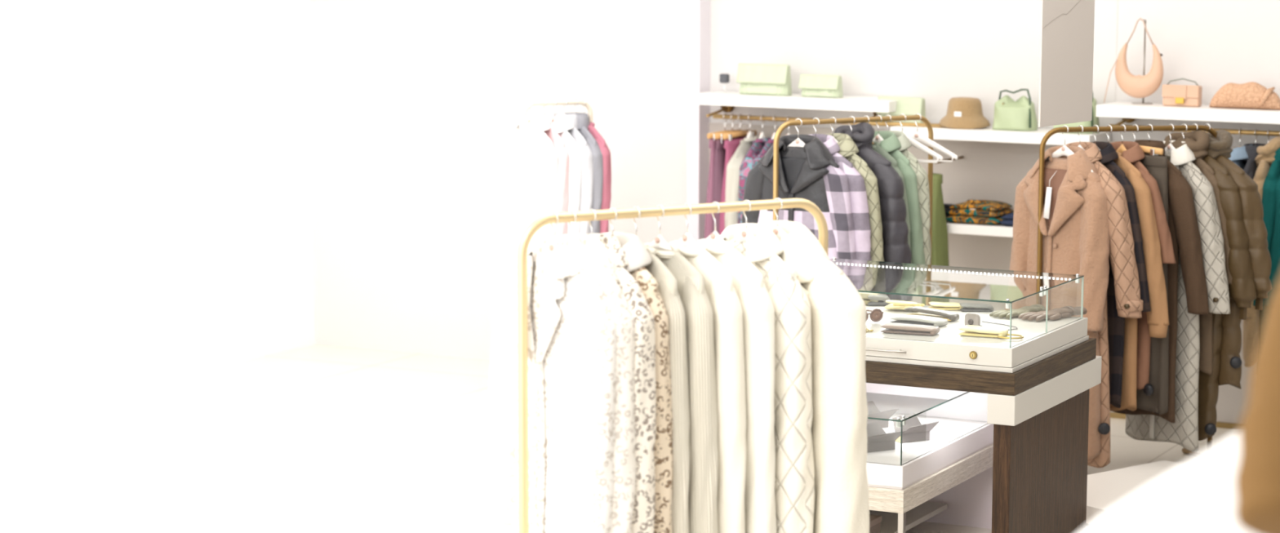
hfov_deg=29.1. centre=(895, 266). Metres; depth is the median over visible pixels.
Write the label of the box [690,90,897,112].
wall shelf
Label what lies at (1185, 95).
bag
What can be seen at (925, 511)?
shelf
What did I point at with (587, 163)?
jacket
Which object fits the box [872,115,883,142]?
clothes hanger
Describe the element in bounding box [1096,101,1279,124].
wall shelf
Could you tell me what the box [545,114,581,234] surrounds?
shirt
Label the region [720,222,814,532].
coat
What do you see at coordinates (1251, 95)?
pouch
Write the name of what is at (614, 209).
clothes hanger
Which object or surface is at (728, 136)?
clothes hanger
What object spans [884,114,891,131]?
clothes hanger
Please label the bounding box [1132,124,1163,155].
clothes hanger
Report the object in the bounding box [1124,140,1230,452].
coat
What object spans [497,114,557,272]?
coat
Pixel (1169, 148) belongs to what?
clothes hanger
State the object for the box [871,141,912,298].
cardigan
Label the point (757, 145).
patterned blouse
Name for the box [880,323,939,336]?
wallet
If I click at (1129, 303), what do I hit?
coat
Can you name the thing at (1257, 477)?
coat
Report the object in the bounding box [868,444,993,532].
table
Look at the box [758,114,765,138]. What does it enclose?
clothes hanger
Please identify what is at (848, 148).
quilted jacket
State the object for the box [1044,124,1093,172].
clothes hanger
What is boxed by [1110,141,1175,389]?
coat
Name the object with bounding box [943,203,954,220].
sweater
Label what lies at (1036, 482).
display table
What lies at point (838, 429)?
coat
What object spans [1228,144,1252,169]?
shirt
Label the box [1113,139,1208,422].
coat
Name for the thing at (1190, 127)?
rack
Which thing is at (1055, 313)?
glove
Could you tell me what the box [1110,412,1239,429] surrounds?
baseboard
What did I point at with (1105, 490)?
podium
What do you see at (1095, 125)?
clothes hanger
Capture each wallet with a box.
[858,292,879,305]
[867,293,889,306]
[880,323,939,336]
[889,315,947,326]
[903,306,959,321]
[928,302,963,310]
[958,324,1008,337]
[959,302,993,311]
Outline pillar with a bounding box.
[1038,0,1094,127]
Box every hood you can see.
[834,122,875,149]
[1164,129,1209,162]
[1206,129,1232,159]
[1254,136,1279,166]
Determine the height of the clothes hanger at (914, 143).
0.216 m
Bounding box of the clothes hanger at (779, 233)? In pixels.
[771,197,787,239]
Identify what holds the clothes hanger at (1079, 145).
hanging from the rack at (1190, 127)
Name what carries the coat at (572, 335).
hanging from the clothes hanger at (553, 248)
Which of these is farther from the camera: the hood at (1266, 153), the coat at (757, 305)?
the hood at (1266, 153)
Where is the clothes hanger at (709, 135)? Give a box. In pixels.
[706,112,739,140]
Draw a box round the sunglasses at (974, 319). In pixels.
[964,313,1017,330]
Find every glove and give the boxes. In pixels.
[989,304,1045,318]
[1017,306,1077,321]
[1044,306,1087,317]
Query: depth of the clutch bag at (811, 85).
12.08 m
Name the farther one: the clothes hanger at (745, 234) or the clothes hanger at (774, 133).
the clothes hanger at (774, 133)
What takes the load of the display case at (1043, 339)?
on the display table at (1036, 482)
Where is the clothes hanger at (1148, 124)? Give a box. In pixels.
[1146,124,1152,142]
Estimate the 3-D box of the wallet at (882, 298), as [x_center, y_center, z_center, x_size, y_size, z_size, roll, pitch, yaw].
[-0.065,0.129,9.590,0.089,0.045,0.070,0,7,-6]
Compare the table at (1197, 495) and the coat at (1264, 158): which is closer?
the table at (1197, 495)
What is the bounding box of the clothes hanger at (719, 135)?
[714,113,749,143]
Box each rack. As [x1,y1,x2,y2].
[516,198,828,532]
[521,99,592,233]
[773,115,933,306]
[1035,124,1217,457]
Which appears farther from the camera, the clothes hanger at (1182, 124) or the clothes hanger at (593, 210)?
the clothes hanger at (1182, 124)
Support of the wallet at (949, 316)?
on the display case at (1043, 339)
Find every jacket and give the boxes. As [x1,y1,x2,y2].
[552,112,593,234]
[825,133,886,294]
[834,122,911,301]
[884,130,931,264]
[1241,143,1266,179]
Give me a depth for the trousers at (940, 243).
11.74 m
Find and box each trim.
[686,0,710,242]
[1115,0,1118,102]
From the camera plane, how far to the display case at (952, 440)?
8.99 m
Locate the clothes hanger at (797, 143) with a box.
[787,118,805,146]
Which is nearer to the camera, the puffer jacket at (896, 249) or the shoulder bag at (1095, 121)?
the puffer jacket at (896, 249)
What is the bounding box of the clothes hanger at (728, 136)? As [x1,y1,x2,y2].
[722,113,756,141]
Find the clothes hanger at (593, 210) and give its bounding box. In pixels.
[588,208,596,235]
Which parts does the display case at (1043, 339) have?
drawer handle, glass pane, glass pane, glass pane, glass pane, glass pane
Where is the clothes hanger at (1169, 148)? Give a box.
[1164,124,1175,152]
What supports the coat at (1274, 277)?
hanging from the clothes hanger
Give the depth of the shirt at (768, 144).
12.09 m
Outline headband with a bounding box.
[997,333,1023,339]
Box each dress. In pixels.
[587,121,611,233]
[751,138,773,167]
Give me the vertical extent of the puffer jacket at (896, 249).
0.808 m
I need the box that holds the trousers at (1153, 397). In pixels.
[1136,155,1168,414]
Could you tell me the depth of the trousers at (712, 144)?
12.20 m
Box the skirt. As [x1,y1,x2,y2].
[719,137,746,235]
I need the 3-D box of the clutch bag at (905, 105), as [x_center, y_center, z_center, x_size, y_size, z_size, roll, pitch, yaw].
[0.030,-0.764,11.964,0.250,0.140,0.107,4,8,23]
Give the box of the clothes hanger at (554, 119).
[549,98,557,123]
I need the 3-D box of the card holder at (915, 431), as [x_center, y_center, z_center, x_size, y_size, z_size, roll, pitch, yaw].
[0.076,0.603,9.086,0.148,0.096,0.100,-4,9,-31]
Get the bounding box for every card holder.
[866,418,888,427]
[866,422,906,452]
[893,415,939,443]
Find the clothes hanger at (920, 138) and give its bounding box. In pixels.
[908,113,957,162]
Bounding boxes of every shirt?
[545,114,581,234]
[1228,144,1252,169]
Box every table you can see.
[865,337,1102,532]
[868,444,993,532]
[1079,430,1251,532]
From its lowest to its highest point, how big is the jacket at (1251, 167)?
0.661 m
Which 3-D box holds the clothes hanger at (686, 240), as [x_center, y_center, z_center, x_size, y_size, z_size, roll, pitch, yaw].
[-0.601,-0.075,7.038,0.021,0.216,0.272,-6,10,-44]
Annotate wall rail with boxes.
[706,105,946,128]
[1108,117,1279,136]
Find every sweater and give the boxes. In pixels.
[724,136,759,229]
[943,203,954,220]
[946,200,1013,224]
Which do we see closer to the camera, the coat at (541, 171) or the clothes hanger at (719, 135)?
the coat at (541, 171)
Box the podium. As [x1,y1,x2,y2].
[1085,460,1182,525]
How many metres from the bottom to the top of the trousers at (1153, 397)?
1.114 m
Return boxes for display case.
[829,257,1088,373]
[866,382,993,489]
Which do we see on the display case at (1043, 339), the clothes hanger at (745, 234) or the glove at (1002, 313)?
the glove at (1002, 313)
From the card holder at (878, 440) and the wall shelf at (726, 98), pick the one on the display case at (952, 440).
the card holder at (878, 440)
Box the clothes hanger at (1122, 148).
[1115,124,1126,153]
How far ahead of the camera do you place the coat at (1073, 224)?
10.37 m
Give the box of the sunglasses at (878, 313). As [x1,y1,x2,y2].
[866,308,883,322]
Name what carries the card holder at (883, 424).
on the display case at (952, 440)
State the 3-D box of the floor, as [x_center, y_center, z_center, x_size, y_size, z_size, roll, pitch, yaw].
[-1.591,1.569,5.616,9.948,0.100,14.200,4,8,23]
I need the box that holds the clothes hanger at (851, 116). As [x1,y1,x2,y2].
[848,115,855,132]
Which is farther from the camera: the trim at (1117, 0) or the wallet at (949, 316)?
the trim at (1117, 0)
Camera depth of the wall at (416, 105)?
12.94 m
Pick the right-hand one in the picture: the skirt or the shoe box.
the shoe box
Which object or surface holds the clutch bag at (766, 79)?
on the wall shelf at (726, 98)
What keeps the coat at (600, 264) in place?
hanging from the clothes hanger at (573, 211)
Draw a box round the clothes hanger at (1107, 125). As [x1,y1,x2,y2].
[1106,124,1111,142]
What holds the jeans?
on the wall shelf at (998, 229)
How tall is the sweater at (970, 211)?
0.117 m
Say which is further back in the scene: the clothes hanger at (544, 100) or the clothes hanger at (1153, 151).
the clothes hanger at (544, 100)
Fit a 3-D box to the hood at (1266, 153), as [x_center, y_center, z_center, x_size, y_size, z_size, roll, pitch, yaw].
[1.730,-0.530,11.213,0.163,0.148,0.202,1,7,0]
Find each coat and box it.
[484,235,616,532]
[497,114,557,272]
[540,234,636,532]
[565,112,603,233]
[587,233,656,532]
[604,231,672,532]
[643,242,718,532]
[644,245,689,532]
[669,240,746,532]
[697,239,776,532]
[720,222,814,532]
[741,133,857,259]
[757,220,869,532]
[810,133,871,261]
[874,130,924,302]
[1004,145,1110,460]
[1058,142,1142,467]
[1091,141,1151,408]
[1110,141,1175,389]
[1110,151,1168,411]
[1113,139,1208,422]
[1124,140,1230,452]
[1164,129,1231,374]
[1195,141,1256,440]
[1206,129,1271,389]
[1235,277,1279,532]
[1243,136,1279,367]
[1253,147,1279,336]
[1264,175,1279,306]
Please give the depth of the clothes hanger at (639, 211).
6.93 m
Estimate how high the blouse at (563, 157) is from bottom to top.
0.818 m
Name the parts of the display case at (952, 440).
glass pane, glass pane, glass pane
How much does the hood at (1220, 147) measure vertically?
0.160 m
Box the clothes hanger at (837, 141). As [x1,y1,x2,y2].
[830,116,838,142]
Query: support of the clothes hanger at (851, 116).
hanging from the rack at (850, 120)
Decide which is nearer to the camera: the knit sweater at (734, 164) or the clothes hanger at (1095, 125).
the clothes hanger at (1095, 125)
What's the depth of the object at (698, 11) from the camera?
12.53 m
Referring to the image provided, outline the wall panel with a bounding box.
[708,122,1251,423]
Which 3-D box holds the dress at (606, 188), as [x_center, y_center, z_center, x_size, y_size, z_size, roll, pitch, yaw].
[-1.521,-0.242,11.876,0.128,0.917,0.483,-5,9,-38]
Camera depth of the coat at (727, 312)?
6.93 m
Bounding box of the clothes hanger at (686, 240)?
[675,203,699,247]
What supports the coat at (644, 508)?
hanging from the clothes hanger at (593, 210)
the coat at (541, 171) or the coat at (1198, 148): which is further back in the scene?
the coat at (541, 171)
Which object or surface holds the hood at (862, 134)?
attached to the puffer jacket at (896, 249)
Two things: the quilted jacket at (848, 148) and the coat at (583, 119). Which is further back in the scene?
the coat at (583, 119)
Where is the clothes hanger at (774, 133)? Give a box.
[771,115,776,138]
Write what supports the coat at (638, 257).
hanging from the clothes hanger at (614, 209)
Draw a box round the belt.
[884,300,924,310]
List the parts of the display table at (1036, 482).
panel, leg panel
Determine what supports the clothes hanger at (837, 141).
hanging from the rack at (850, 120)
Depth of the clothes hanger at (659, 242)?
6.97 m
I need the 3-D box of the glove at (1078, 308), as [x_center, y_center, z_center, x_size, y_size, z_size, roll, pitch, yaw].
[0.639,0.177,9.358,0.213,0.033,0.096,-4,9,-34]
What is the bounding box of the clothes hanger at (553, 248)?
[541,211,562,255]
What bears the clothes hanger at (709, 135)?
hanging from the wall rail at (724, 108)
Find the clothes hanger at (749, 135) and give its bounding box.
[746,114,753,137]
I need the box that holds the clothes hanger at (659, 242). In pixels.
[648,204,671,249]
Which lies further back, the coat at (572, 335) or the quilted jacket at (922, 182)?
the quilted jacket at (922, 182)
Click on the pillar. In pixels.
(1066, 26)
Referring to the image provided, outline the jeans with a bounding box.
[1000,212,1013,226]
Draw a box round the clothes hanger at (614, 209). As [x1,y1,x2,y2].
[608,207,617,235]
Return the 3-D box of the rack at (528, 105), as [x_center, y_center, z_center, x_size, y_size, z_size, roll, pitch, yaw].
[-1.634,-0.050,11.820,0.384,1.511,0.480,-5,9,-36]
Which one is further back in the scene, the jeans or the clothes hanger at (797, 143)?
the jeans
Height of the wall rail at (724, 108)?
0.088 m
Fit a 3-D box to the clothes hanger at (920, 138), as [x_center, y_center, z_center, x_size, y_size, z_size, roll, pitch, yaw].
[0.100,-0.587,11.057,0.412,0.216,0.021,4,8,26]
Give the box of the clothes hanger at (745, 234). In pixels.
[733,200,755,241]
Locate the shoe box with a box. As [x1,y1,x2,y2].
[869,514,881,532]
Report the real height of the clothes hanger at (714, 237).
0.216 m
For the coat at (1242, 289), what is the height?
1.312 m
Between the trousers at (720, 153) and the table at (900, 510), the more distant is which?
the trousers at (720, 153)
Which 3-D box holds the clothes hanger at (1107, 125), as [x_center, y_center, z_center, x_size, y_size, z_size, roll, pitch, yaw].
[0.918,-0.503,10.499,0.021,0.216,0.282,-5,9,-38]
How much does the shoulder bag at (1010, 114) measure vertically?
0.199 m
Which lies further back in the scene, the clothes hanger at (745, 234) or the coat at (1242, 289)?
the coat at (1242, 289)
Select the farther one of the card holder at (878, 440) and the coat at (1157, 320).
the coat at (1157, 320)
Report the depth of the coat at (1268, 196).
11.05 m
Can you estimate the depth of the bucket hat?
11.78 m
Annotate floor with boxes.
[0,344,1239,532]
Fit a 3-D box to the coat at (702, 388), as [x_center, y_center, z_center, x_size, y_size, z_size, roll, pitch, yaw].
[-0.680,0.494,7.059,0.474,1.120,0.097,8,10,43]
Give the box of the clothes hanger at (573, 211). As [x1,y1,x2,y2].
[568,210,576,237]
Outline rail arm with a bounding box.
[936,155,964,164]
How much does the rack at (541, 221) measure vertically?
1.514 m
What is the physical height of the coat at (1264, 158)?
1.057 m
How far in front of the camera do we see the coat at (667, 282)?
6.84 m
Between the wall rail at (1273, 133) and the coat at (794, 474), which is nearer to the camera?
the coat at (794, 474)
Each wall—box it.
[0,0,315,417]
[309,0,1279,359]
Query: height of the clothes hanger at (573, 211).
0.216 m
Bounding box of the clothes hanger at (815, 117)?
[813,117,819,136]
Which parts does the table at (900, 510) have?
leg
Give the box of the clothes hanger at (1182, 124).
[1181,124,1187,139]
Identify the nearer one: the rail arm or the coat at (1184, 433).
the coat at (1184, 433)
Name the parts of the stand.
post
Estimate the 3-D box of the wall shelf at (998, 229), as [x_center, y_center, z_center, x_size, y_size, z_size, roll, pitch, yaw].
[0.494,-0.190,11.867,1.157,0.045,0.330,4,8,23]
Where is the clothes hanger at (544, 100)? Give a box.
[542,99,548,122]
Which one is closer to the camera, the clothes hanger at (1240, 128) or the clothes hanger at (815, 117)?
the clothes hanger at (815, 117)
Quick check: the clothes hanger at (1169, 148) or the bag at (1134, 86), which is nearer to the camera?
the clothes hanger at (1169, 148)
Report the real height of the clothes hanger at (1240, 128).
0.216 m
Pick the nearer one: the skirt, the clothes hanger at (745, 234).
the clothes hanger at (745, 234)
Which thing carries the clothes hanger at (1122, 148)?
hanging from the rack at (1190, 127)
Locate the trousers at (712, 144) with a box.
[704,138,717,239]
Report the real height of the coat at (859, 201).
0.800 m
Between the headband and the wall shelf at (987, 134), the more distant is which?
the wall shelf at (987, 134)
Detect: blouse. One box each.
[543,123,569,235]
[737,137,771,223]
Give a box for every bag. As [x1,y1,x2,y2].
[736,62,791,95]
[798,74,843,97]
[876,96,925,123]
[992,88,1037,131]
[1053,91,1099,133]
[1103,17,1163,102]
[1161,78,1202,106]
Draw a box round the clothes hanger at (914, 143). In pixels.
[898,114,942,163]
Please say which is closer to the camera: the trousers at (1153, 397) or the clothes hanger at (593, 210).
the clothes hanger at (593, 210)
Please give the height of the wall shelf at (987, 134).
0.051 m
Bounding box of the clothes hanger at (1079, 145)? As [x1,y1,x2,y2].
[1077,124,1084,150]
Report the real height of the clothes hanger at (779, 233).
0.216 m
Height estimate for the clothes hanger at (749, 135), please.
0.216 m
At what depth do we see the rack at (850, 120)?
10.78 m
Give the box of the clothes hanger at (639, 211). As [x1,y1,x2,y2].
[632,206,640,237]
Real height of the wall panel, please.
1.325 m
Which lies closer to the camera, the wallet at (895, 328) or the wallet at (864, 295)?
the wallet at (895, 328)
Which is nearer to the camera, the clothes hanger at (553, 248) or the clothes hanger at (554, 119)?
the clothes hanger at (553, 248)
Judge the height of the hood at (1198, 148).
0.157 m
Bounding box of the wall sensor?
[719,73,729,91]
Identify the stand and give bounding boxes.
[1131,18,1162,104]
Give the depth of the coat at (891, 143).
10.80 m
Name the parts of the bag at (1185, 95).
panel, handle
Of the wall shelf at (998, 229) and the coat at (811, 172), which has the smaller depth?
the coat at (811, 172)
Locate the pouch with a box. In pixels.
[1208,81,1279,110]
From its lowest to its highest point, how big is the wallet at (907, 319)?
0.029 m
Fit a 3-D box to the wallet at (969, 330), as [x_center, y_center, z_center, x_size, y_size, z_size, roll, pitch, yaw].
[0.322,0.236,8.863,0.169,0.031,0.085,3,8,18]
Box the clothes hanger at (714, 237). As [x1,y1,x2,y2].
[702,201,727,245]
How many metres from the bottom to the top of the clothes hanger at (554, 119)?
0.216 m
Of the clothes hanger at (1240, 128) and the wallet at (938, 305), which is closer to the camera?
the wallet at (938, 305)
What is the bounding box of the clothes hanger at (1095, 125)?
[1093,124,1100,150]
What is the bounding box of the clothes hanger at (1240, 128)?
[1239,128,1241,146]
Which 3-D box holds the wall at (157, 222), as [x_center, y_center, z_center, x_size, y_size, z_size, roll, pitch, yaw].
[-6.089,-0.463,7.189,0.201,3.400,14.000,4,8,23]
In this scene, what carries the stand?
on the wall shelf at (1204, 113)
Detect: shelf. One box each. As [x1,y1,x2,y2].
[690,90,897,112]
[869,501,947,532]
[890,125,1111,145]
[946,220,1013,237]
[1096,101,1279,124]
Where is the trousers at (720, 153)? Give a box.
[711,136,742,234]
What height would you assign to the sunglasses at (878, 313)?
0.050 m
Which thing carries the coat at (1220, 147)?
hanging from the clothes hanger
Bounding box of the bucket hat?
[938,97,990,129]
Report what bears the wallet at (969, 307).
in the display case at (1043, 339)
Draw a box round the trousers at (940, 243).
[921,173,949,306]

